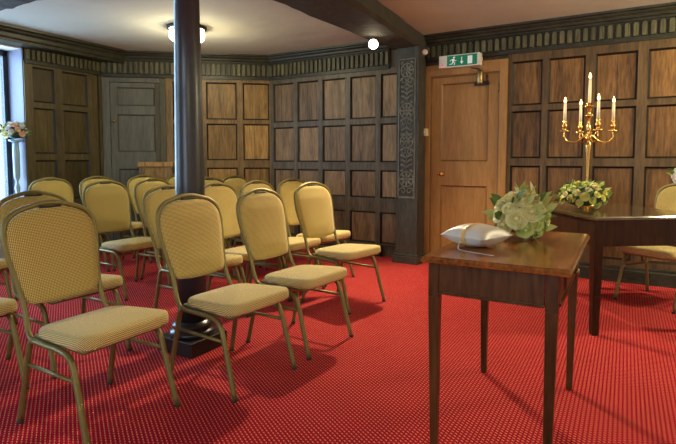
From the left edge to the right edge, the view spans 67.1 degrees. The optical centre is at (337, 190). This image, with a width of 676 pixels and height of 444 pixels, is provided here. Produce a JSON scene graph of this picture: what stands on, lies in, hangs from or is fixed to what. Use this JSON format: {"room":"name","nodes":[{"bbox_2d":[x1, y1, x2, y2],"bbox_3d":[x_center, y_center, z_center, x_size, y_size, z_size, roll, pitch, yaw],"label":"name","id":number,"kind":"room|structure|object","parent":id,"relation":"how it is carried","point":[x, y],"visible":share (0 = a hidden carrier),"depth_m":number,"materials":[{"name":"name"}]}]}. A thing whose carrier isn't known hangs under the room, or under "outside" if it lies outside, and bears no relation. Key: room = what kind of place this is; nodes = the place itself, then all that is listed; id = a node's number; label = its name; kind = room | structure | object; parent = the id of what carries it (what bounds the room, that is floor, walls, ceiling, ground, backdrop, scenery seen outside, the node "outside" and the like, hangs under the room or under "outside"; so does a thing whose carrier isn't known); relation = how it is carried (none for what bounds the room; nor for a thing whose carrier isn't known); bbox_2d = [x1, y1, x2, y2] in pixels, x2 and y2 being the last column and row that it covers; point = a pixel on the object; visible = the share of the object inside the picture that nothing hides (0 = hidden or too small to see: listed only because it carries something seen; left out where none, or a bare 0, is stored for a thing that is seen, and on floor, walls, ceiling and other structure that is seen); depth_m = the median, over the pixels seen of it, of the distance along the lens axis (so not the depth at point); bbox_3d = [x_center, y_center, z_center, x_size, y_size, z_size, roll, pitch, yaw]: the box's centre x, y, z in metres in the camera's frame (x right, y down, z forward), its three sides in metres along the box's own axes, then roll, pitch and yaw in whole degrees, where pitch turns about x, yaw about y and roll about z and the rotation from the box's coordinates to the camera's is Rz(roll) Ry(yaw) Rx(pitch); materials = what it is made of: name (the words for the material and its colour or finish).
{"room":"wedding ceremony room","nodes":[
{"label":"wedding ceremony room","id":0,"kind":"room"},
{"bbox_2d":[0,44,105,258],"bbox_3d":[-5.128,-0.230,2.278,0.330,2.420,9.206,2,4,27],"label":"wall","id":1,"kind":"structure","parent":0,"point":[63,108],"depth_m":5.77,"materials":[{"name":"brown wood"}]},
{"bbox_2d":[0,50,12,196],"bbox_3d":[-3.807,-0.579,4.770,0.360,1.750,1.578,2,4,27],"label":"window","id":2,"kind":"structure","parent":1,"relation":"in","point":[4,82],"depth_m":5.49,"materials":[{"name":"clear glass"}]},
{"bbox_2d":[7,49,27,196],"bbox_3d":[-3.470,-0.641,5.489,0.332,1.720,0.012,2,4,27],"label":"trim","id":3,"kind":"structure","parent":1,"relation":"attached to","point":[15,57],"depth_m":5.44,"materials":[{"name":"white paint"}]},
{"bbox_2d":[0,22,127,63],"bbox_3d":[-4.786,-1.365,2.212,0.330,0.145,9.136,2,4,27],"label":"trim","id":4,"kind":"structure","parent":1,"relation":"attached to","point":[13,35],"depth_m":5.46,"materials":[{"name":"black wood"}]},
{"bbox_2d":[23,48,104,75],"bbox_3d":[-3.083,-1.523,5.787,0.050,0.298,0.956,2,4,27],"label":"trim","id":5,"kind":"structure","parent":1,"relation":"attached to","point":[31,56],"depth_m":5.72,"materials":[{"name":"black wood"}]},
{"bbox_2d":[117,77,270,184],"bbox_3d":[-1.883,-0.507,6.510,2.048,2.420,0.170,-1,4,-9],"label":"wall","id":6,"kind":"structure","parent":0,"point":[236,113],"depth_m":6.51,"materials":[{"name":"brown wood"}]},
{"bbox_2d":[101,77,166,240],"bbox_3d":[-2.507,-0.337,6.316,0.740,2.105,0.094,-1,4,-9],"label":"door","id":7,"kind":"structure","parent":6,"relation":"in","point":[133,109],"depth_m":6.30,"materials":[{"name":"grey wood"}]},
{"bbox_2d":[102,60,270,80],"bbox_3d":[-1.871,-1.556,6.362,2.048,0.308,0.050,-1,4,-9],"label":"trim","id":8,"kind":"structure","parent":6,"relation":"attached to","point":[130,69],"depth_m":6.33,"materials":[{"name":"black wood"}]},
{"bbox_2d":[125,50,269,64],"bbox_3d":[-1.865,-1.655,6.320,2.048,0.104,0.122,-1,4,-9],"label":"trim","id":9,"kind":"structure","parent":6,"relation":"attached to","point":[132,55],"depth_m":6.34,"materials":[{"name":"black wood"}]},
{"bbox_2d":[224,237,242,244],"bbox_3d":[-1.476,0.636,6.573,1.248,0.130,0.045,-1,4,-9],"label":"baseboard","id":10,"kind":"structure","parent":6,"relation":"attached to","point":[237,243],"depth_m":6.58,"materials":[{"name":"black wood"}]},
{"bbox_2d":[270,48,396,256],"bbox_3d":[0.020,-0.483,6.147,2.003,2.420,0.170,2,4,31],"label":"wall","id":11,"kind":"structure","parent":0,"point":[337,132],"depth_m":6.02,"materials":[{"name":"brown wood"}]},
{"bbox_2d":[267,41,389,64],"bbox_3d":[-0.170,-1.638,6.051,1.700,0.104,0.122,2,4,31],"label":"trim","id":12,"kind":"structure","parent":11,"relation":"attached to","point":[361,47],"depth_m":6.02,"materials":[{"name":"black wood"}]},
{"bbox_2d":[270,48,390,80],"bbox_3d":[-0.151,-1.538,6.088,1.700,0.308,0.050,2,4,31],"label":"trim","id":13,"kind":"structure","parent":11,"relation":"attached to","point":[380,60],"depth_m":6.02,"materials":[{"name":"black wood"}]},
{"bbox_2d":[288,236,381,256],"bbox_3d":[-0.189,0.657,6.258,1.610,0.130,0.045,2,4,31],"label":"baseboard","id":14,"kind":"structure","parent":11,"relation":"attached to","point":[334,242],"depth_m":6.11,"materials":[{"name":"black wood"}]},
{"bbox_2d":[0,245,675,443],"bbox_3d":[-1.349,1.128,0.980,8.578,0.120,11.113,2,4,29],"label":"floor","id":15,"kind":"structure","parent":0,"point":[371,386],"depth_m":2.65,"materials":[{"name":"red carpet"}]},
{"bbox_2d":[0,258,17,323],"bbox_3d":[-2.551,0.442,3.401,0.598,0.934,0.466,2,4,31],"label":"banquet chair","id":16,"kind":"object","parent":15,"relation":"on","point":[3,265],"visible":0.7,"depth_m":3.47,"materials":[{"name":"gold metal"}]},
{"bbox_2d":[0,297,29,388],"bbox_3d":[-1.881,0.506,2.423,0.598,0.934,0.466,2,4,31],"label":"banquet chair","id":17,"kind":"object","parent":15,"relation":"on","point":[8,306],"visible":0.84,"depth_m":2.49,"materials":[{"name":"gold metal"}]},
{"bbox_2d":[8,140,22,197],"bbox_3d":[-3.412,-0.164,5.417,0.140,0.755,0.138,0,4,0],"label":"stand","id":18,"kind":"object","parent":15,"relation":"on","point":[15,150],"visible":0.64,"depth_m":5.39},
{"bbox_2d":[0,121,31,138],"bbox_3d":[-3.409,-0.645,5.385,0.320,0.189,0.289,3,5,35],"label":"flowers","id":19,"kind":"object","parent":18,"relation":"on","point":[15,129],"visible":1,"depth_m":5.32,"materials":[{"name":"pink plant"}]},
{"bbox_2d":[0,190,131,378],"bbox_3d":[-1.581,0.473,2.922,0.598,0.934,0.466,2,4,31],"label":"banquet chair","id":20,"kind":"object","parent":15,"relation":"on","point":[10,203],"visible":0.37,"depth_m":2.90,"materials":[{"name":"beige fabric"}]},
{"bbox_2d":[29,177,109,271],"bbox_3d":[-2.631,0.338,4.977,0.598,0.934,0.466,2,4,30],"label":"banquet chair","id":21,"kind":"object","parent":15,"relation":"on","point":[62,187],"visible":0.28,"depth_m":5.08,"materials":[{"name":"gold metal"}]},
{"bbox_2d":[0,200,179,443],"bbox_3d":[-1.088,0.518,2.241,0.598,0.934,0.466,2,4,30],"label":"banquet chair","id":22,"kind":"object","parent":15,"relation":"on","point":[51,251],"visible":1,"depth_m":2.23,"materials":[{"name":"gold metal"}]},
{"bbox_2d":[79,176,152,270],"bbox_3d":[-2.361,0.311,5.397,0.598,0.934,0.466,2,4,31],"label":"banquet chair","id":23,"kind":"object","parent":15,"relation":"on","point":[135,225],"visible":0.3,"depth_m":5.36,"materials":[{"name":"gold metal"}]},
{"bbox_2d":[82,180,171,300],"bbox_3d":[-1.800,0.380,4.340,0.598,0.934,0.466,2,4,32],"label":"banquet chair","id":24,"kind":"object","parent":15,"relation":"on","point":[109,203],"visible":0.8,"depth_m":4.38,"materials":[{"name":"beige fabric"}]},
{"bbox_2d":[127,175,161,263],"bbox_3d":[-2.010,0.288,5.747,0.598,0.934,0.466,2,4,33],"label":"banquet chair","id":25,"kind":"object","parent":15,"relation":"on","point":[131,183],"visible":0.2,"depth_m":5.71,"materials":[{"name":"beige fabric"}]},
{"bbox_2d":[137,162,174,249],"bbox_3d":[-2.228,0.182,6.283,0.410,1.075,0.155,-1,4,-9],"label":"base cabinet","id":26,"kind":"object","parent":15,"relation":"on","point":[160,170],"visible":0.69,"depth_m":6.20,"materials":[{"name":"brown wood"}]},
{"bbox_2d":[133,178,213,279],"bbox_3d":[-1.550,0.351,4.789,0.598,0.934,0.466,2,4,33],"label":"banquet chair","id":27,"kind":"object","parent":15,"relation":"on","point":[142,186],"visible":0.33,"depth_m":4.75,"materials":[{"name":"gold metal"}]},
{"bbox_2d":[158,0,226,358],"bbox_3d":[-0.868,-0.203,2.978,0.285,2.275,0.285,2,4,31],"label":"column","id":28,"kind":"structure","parent":15,"relation":"on","point":[188,105],"depth_m":2.90,"materials":[{"name":"black metal"}]},
{"bbox_2d":[142,185,249,316],"bbox_3d":[-1.000,0.431,3.562,0.598,0.934,0.466,2,4,33],"label":"banquet chair","id":29,"kind":"object","parent":15,"relation":"on","point":[151,200],"visible":0.38,"depth_m":3.53,"materials":[{"name":"gold metal"}]},
{"bbox_2d":[166,174,227,247],"bbox_3d":[-1.700,0.264,6.116,0.598,0.934,0.466,2,4,33],"label":"banquet chair","id":30,"kind":"object","parent":15,"relation":"on","point":[171,179],"visible":0.04,"depth_m":6.13,"materials":[{"name":"beige fabric"}]},
{"bbox_2d":[155,193,296,402],"bbox_3d":[-0.591,0.489,2.675,0.598,0.934,0.466,3,5,34],"label":"banquet chair","id":31,"kind":"object","parent":15,"relation":"on","point":[190,233],"visible":0.99,"depth_m":2.68,"materials":[{"name":"beige fabric"}]},
{"bbox_2d":[205,177,267,274],"bbox_3d":[-1.080,0.331,5.089,0.598,0.934,0.466,2,4,33],"label":"banquet chair","id":32,"kind":"object","parent":15,"relation":"on","point":[207,179],"visible":0.16,"depth_m":5.18,"materials":[{"name":"gold metal"}]},
{"bbox_2d":[205,182,290,315],"bbox_3d":[-0.740,0.406,3.951,0.598,0.934,0.466,2,4,33],"label":"banquet chair","id":33,"kind":"object","parent":15,"relation":"on","point":[226,198],"visible":0.33,"depth_m":4.07,"materials":[{"name":"beige fabric"}]},
{"bbox_2d":[222,175,287,267],"bbox_3d":[-0.920,0.301,5.548,0.598,0.934,0.466,2,4,33],"label":"banquet chair","id":34,"kind":"object","parent":15,"relation":"on","point":[235,181],"visible":0.16,"depth_m":5.64,"materials":[{"name":"gold metal"}]},
{"bbox_2d":[239,180,325,300],"bbox_3d":[-0.480,0.380,4.341,0.598,0.934,0.466,3,5,34],"label":"banquet chair","id":35,"kind":"object","parent":15,"relation":"on","point":[295,243],"visible":0.34,"depth_m":4.29,"materials":[{"name":"beige fabric"}]},
{"bbox_2d":[236,188,353,359],"bbox_3d":[-0.274,0.457,3.168,0.598,0.934,0.466,3,5,34],"label":"banquet chair","id":36,"kind":"object","parent":15,"relation":"on","point":[261,216],"visible":0.91,"depth_m":3.17,"materials":[{"name":"gold metal"}]},
{"bbox_2d":[277,178,354,286],"bbox_3d":[-0.213,0.351,4.781,0.598,0.934,0.466,3,5,36],"label":"banquet chair","id":37,"kind":"object","parent":15,"relation":"on","point":[285,189],"visible":0.46,"depth_m":4.78,"materials":[{"name":"gold metal"}]},
{"bbox_2d":[294,182,385,314],"bbox_3d":[0.004,0.402,4.001,0.598,0.934,0.466,3,5,40],"label":"banquet chair","id":38,"kind":"object","parent":15,"relation":"on","point":[313,204],"visible":0.91,"depth_m":4.02,"materials":[{"name":"beige fabric"}]},
{"bbox_2d":[392,45,425,264],"bbox_3d":[0.769,-0.373,5.455,0.300,2.290,0.230,2,4,31],"label":"carved post","id":39,"kind":"object","parent":15,"relation":"on","point":[411,62],"visible":1,"depth_m":5.38,"materials":[{"name":"black wood"}]},
{"bbox_2d":[424,128,427,135],"bbox_3d":[0.930,-0.629,5.471,0.060,0.080,0.071,2,4,31],"label":"wall switch","id":40,"kind":"object","parent":39,"relation":"attached to","point":[425,129],"visible":0.6,"depth_m":5.44,"materials":[{"name":"beige plastic"}]},
{"bbox_2d":[422,49,438,59],"bbox_3d":[0.982,-1.423,5.373,0.206,0.126,0.123,0,4,3],"label":"wall lamp","id":41,"kind":"object","parent":39,"relation":"attached to","point":[425,51],"visible":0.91,"depth_m":5.34,"materials":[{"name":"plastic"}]},
{"bbox_2d":[420,231,589,443],"bbox_3d":[0.764,0.606,2.212,0.520,0.762,0.935,2,4,29],"label":"side table","id":42,"kind":"object","parent":15,"relation":"on","point":[518,272],"visible":0.94,"depth_m":1.88,"materials":[{"name":"brown wood"}]},
{"bbox_2d":[440,223,512,255],"bbox_3d":[0.581,0.185,2.079,0.249,0.096,0.275,-3,5,-40],"label":"cushion","id":43,"kind":"object","parent":42,"relation":"on","point":[472,234],"visible":1,"depth_m":2.06,"materials":[{"name":"white fabric"}]},
{"bbox_2d":[483,181,557,238],"bbox_3d":[0.843,0.081,2.349,0.310,0.265,0.316,0,4,-3],"label":"bouquet","id":44,"kind":"object","parent":42,"relation":"on","point":[523,212],"visible":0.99,"depth_m":2.27,"materials":[{"name":"green plant"}]},
{"bbox_2d":[549,200,675,335],"bbox_3d":[1.920,0.501,3.811,0.750,0.762,1.200,0,4,-4],"label":"console table","id":45,"kind":"object","parent":15,"relation":"on","point":[610,224],"visible":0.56,"depth_m":3.22,"materials":[{"name":"brown wood"}]},
{"bbox_2d":[553,178,612,208],"bbox_3d":[1.757,0.011,3.669,0.397,0.215,0.343,1,4,20],"label":"flower arrangement","id":46,"kind":"object","parent":45,"relation":"on","point":[585,193],"visible":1,"depth_m":3.58,"materials":[{"name":"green plant"}]},
{"bbox_2d":[559,103,618,180],"bbox_3d":[2.015,-0.304,4.109,0.347,0.805,0.347,-3,5,-39],"label":"candelabrum","id":47,"kind":"object","parent":45,"relation":"on","point":[588,136],"visible":0.91,"depth_m":4.09,"materials":[{"name":"gold metal"}]},
{"bbox_2d":[559,120,569,131],"bbox_3d":[1.830,-0.520,4.114,0.084,0.095,0.084,0,4,0],"label":"candle cup","id":48,"kind":"object","parent":47,"relation":"on","point":[564,125],"depth_m":4.10,"materials":[{"name":"gold metal"}]},
{"bbox_2d":[563,97,566,120],"bbox_3d":[1.830,-0.660,4.105,0.023,0.190,0.022,0,4,0],"label":"candle","id":49,"kind":"object","parent":47,"relation":"on","point":[565,100],"visible":1,"depth_m":4.10,"materials":[{"name":"beige wax"}]},
{"bbox_2d":[575,122,584,132],"bbox_3d":[2.034,-0.531,4.279,0.084,0.095,0.084,0,4,0],"label":"candle cup","id":50,"kind":"object","parent":47,"relation":"on","point":[580,127],"depth_m":4.26,"materials":[{"name":"gold metal"}]},
{"bbox_2d":[579,100,581,121],"bbox_3d":[2.034,-0.671,4.270,0.023,0.190,0.022,0,4,0],"label":"candle","id":51,"kind":"object","parent":47,"relation":"on","point":[580,107],"visible":1,"depth_m":4.26,"materials":[{"name":"beige wax"}]},
{"bbox_2d":[588,73,591,102],"bbox_3d":[2.015,-0.824,4.075,0.023,0.240,0.022,0,4,0],"label":"candle","id":52,"kind":"object","parent":47,"relation":"on","point":[590,76],"visible":1,"depth_m":4.07,"materials":[{"name":"beige wax"}]},
{"bbox_2d":[592,119,603,130],"bbox_3d":[1.996,-0.506,3.910,0.084,0.095,0.084,0,4,0],"label":"candle cup","id":53,"kind":"object","parent":47,"relation":"on","point":[597,124],"depth_m":3.90,"materials":[{"name":"gold metal"}]},
{"bbox_2d":[597,95,599,118],"bbox_3d":[1.996,-0.647,3.901,0.023,0.190,0.022,0,4,0],"label":"candle","id":54,"kind":"object","parent":47,"relation":"on","point":[598,98],"visible":1,"depth_m":3.89,"materials":[{"name":"beige wax"}]},
{"bbox_2d":[607,120,618,131],"bbox_3d":[2.200,-0.517,4.075,0.084,0.095,0.084,0,4,0],"label":"candle cup","id":55,"kind":"object","parent":47,"relation":"on","point":[612,125],"depth_m":4.06,"materials":[{"name":"gold metal"}]},
{"bbox_2d":[612,97,614,119],"bbox_3d":[2.200,-0.658,4.066,0.023,0.190,0.022,0,4,0],"label":"candle","id":56,"kind":"object","parent":47,"relation":"on","point":[613,100],"visible":1,"depth_m":4.06,"materials":[{"name":"beige wax"}]},
{"bbox_2d":[613,183,675,313],"bbox_3d":[2.571,0.402,3.999,0.598,0.934,0.466,-2,4,-31],"label":"banquet chair","id":57,"kind":"object","parent":15,"relation":"on","point":[665,199],"visible":0.72,"depth_m":4.07,"materials":[{"name":"beige fabric"}]},
{"bbox_2d":[0,0,675,54],"bbox_3d":[-1.349,-1.406,0.814,8.578,0.120,11.113,2,4,29],"label":"ceiling","id":58,"kind":"structure","parent":0,"point":[260,27],"depth_m":4.74,"materials":[{"name":"paint"}]},
{"bbox_2d":[0,0,36,10],"bbox_3d":[-2.577,-1.482,3.849,3.350,0.166,0.262,2,4,31],"label":"ceiling beam","id":59,"kind":"structure","parent":58,"relation":"attached to","point":[4,4],"depth_m":3.81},
{"bbox_2d":[167,23,206,42],"bbox_3d":[-1.500,-1.557,5.059,0.380,0.135,0.380,0,4,0],"label":"ceiling light","id":60,"kind":"object","parent":58,"relation":"attached to","point":[170,26],"visible":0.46,"depth_m":4.98,"materials":[{"name":"white glass"}]},
{"bbox_2d":[273,0,426,49],"bbox_3d":[-0.661,-1.416,2.910,0.532,0.176,6.300,2,4,29],"label":"ceiling beam","id":61,"kind":"structure","parent":58,"relation":"attached to","point":[366,19],"depth_m":4.29,"materials":[{"name":"brown wood"}]},
{"bbox_2d":[369,37,377,48],"bbox_3d":[0.330,-1.395,4.790,0.088,0.137,0.156,0,4,0],"label":"spotlight","id":62,"kind":"object","parent":61,"relation":"attached to","point":[373,43],"visible":0.99,"depth_m":4.73,"materials":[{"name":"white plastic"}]},
{"bbox_2d":[426,38,675,270],"bbox_3d":[2.668,-0.381,4.592,4.552,2.420,0.170,2,4,31],"label":"wall","id":63,"kind":"structure","parent":0,"point":[640,76],"depth_m":4.65,"materials":[{"name":"brown wood"}]},
{"bbox_2d":[439,52,482,68],"bbox_3d":[1.258,-1.333,5.237,0.430,0.125,0.110,2,4,31],"label":"exit sign","id":64,"kind":"object","parent":63,"relation":"attached to","point":[469,59],"visible":1,"depth_m":5.19,"materials":[{"name":"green plastic"}]},
{"bbox_2d":[424,58,507,254],"bbox_3d":[1.288,-0.271,5.318,0.899,2.105,0.102,2,4,31],"label":"door","id":65,"kind":"structure","parent":63,"relation":"in","point":[466,123],"depth_m":5.33,"materials":[{"name":"brown wood"}]},
{"bbox_2d":[471,67,489,85],"bbox_3d":[1.435,-1.163,5.150,0.177,0.187,0.075,2,4,31],"label":"door closer","id":66,"kind":"object","parent":65,"relation":"attached to","point":[480,82],"depth_m":5.12,"materials":[{"name":"gold metal"}]},
{"bbox_2d":[424,2,675,45],"bbox_3d":[2.706,-1.529,4.357,4.322,0.099,0.122,2,4,31],"label":"trim","id":67,"kind":"structure","parent":63,"relation":"attached to","point":[663,10],"depth_m":4.74,"materials":[{"name":"black wood"}]},
{"bbox_2d":[426,17,675,62],"bbox_3d":[2.724,-1.443,4.394,4.322,0.276,0.050,2,4,31],"label":"trim","id":68,"kind":"structure","parent":63,"relation":"attached to","point":[661,28],"depth_m":4.76,"materials":[{"name":"black wood"}]},
{"bbox_2d":[578,262,675,288],"bbox_3d":[3.129,0.775,4.295,3.378,0.150,0.045,2,4,31],"label":"baseboard","id":69,"kind":"structure","parent":63,"relation":"attached to","point":[632,275],"depth_m":4.56,"materials":[{"name":"black wood"}]},
{"bbox_2d":[667,168,675,182],"bbox_3d":[2.729,-0.138,4.041,0.199,0.180,0.212,-2,4,-32],"label":"posy","id":70,"kind":"object","parent":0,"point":[672,173],"visible":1,"depth_m":4.04,"materials":[{"name":"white plant"}]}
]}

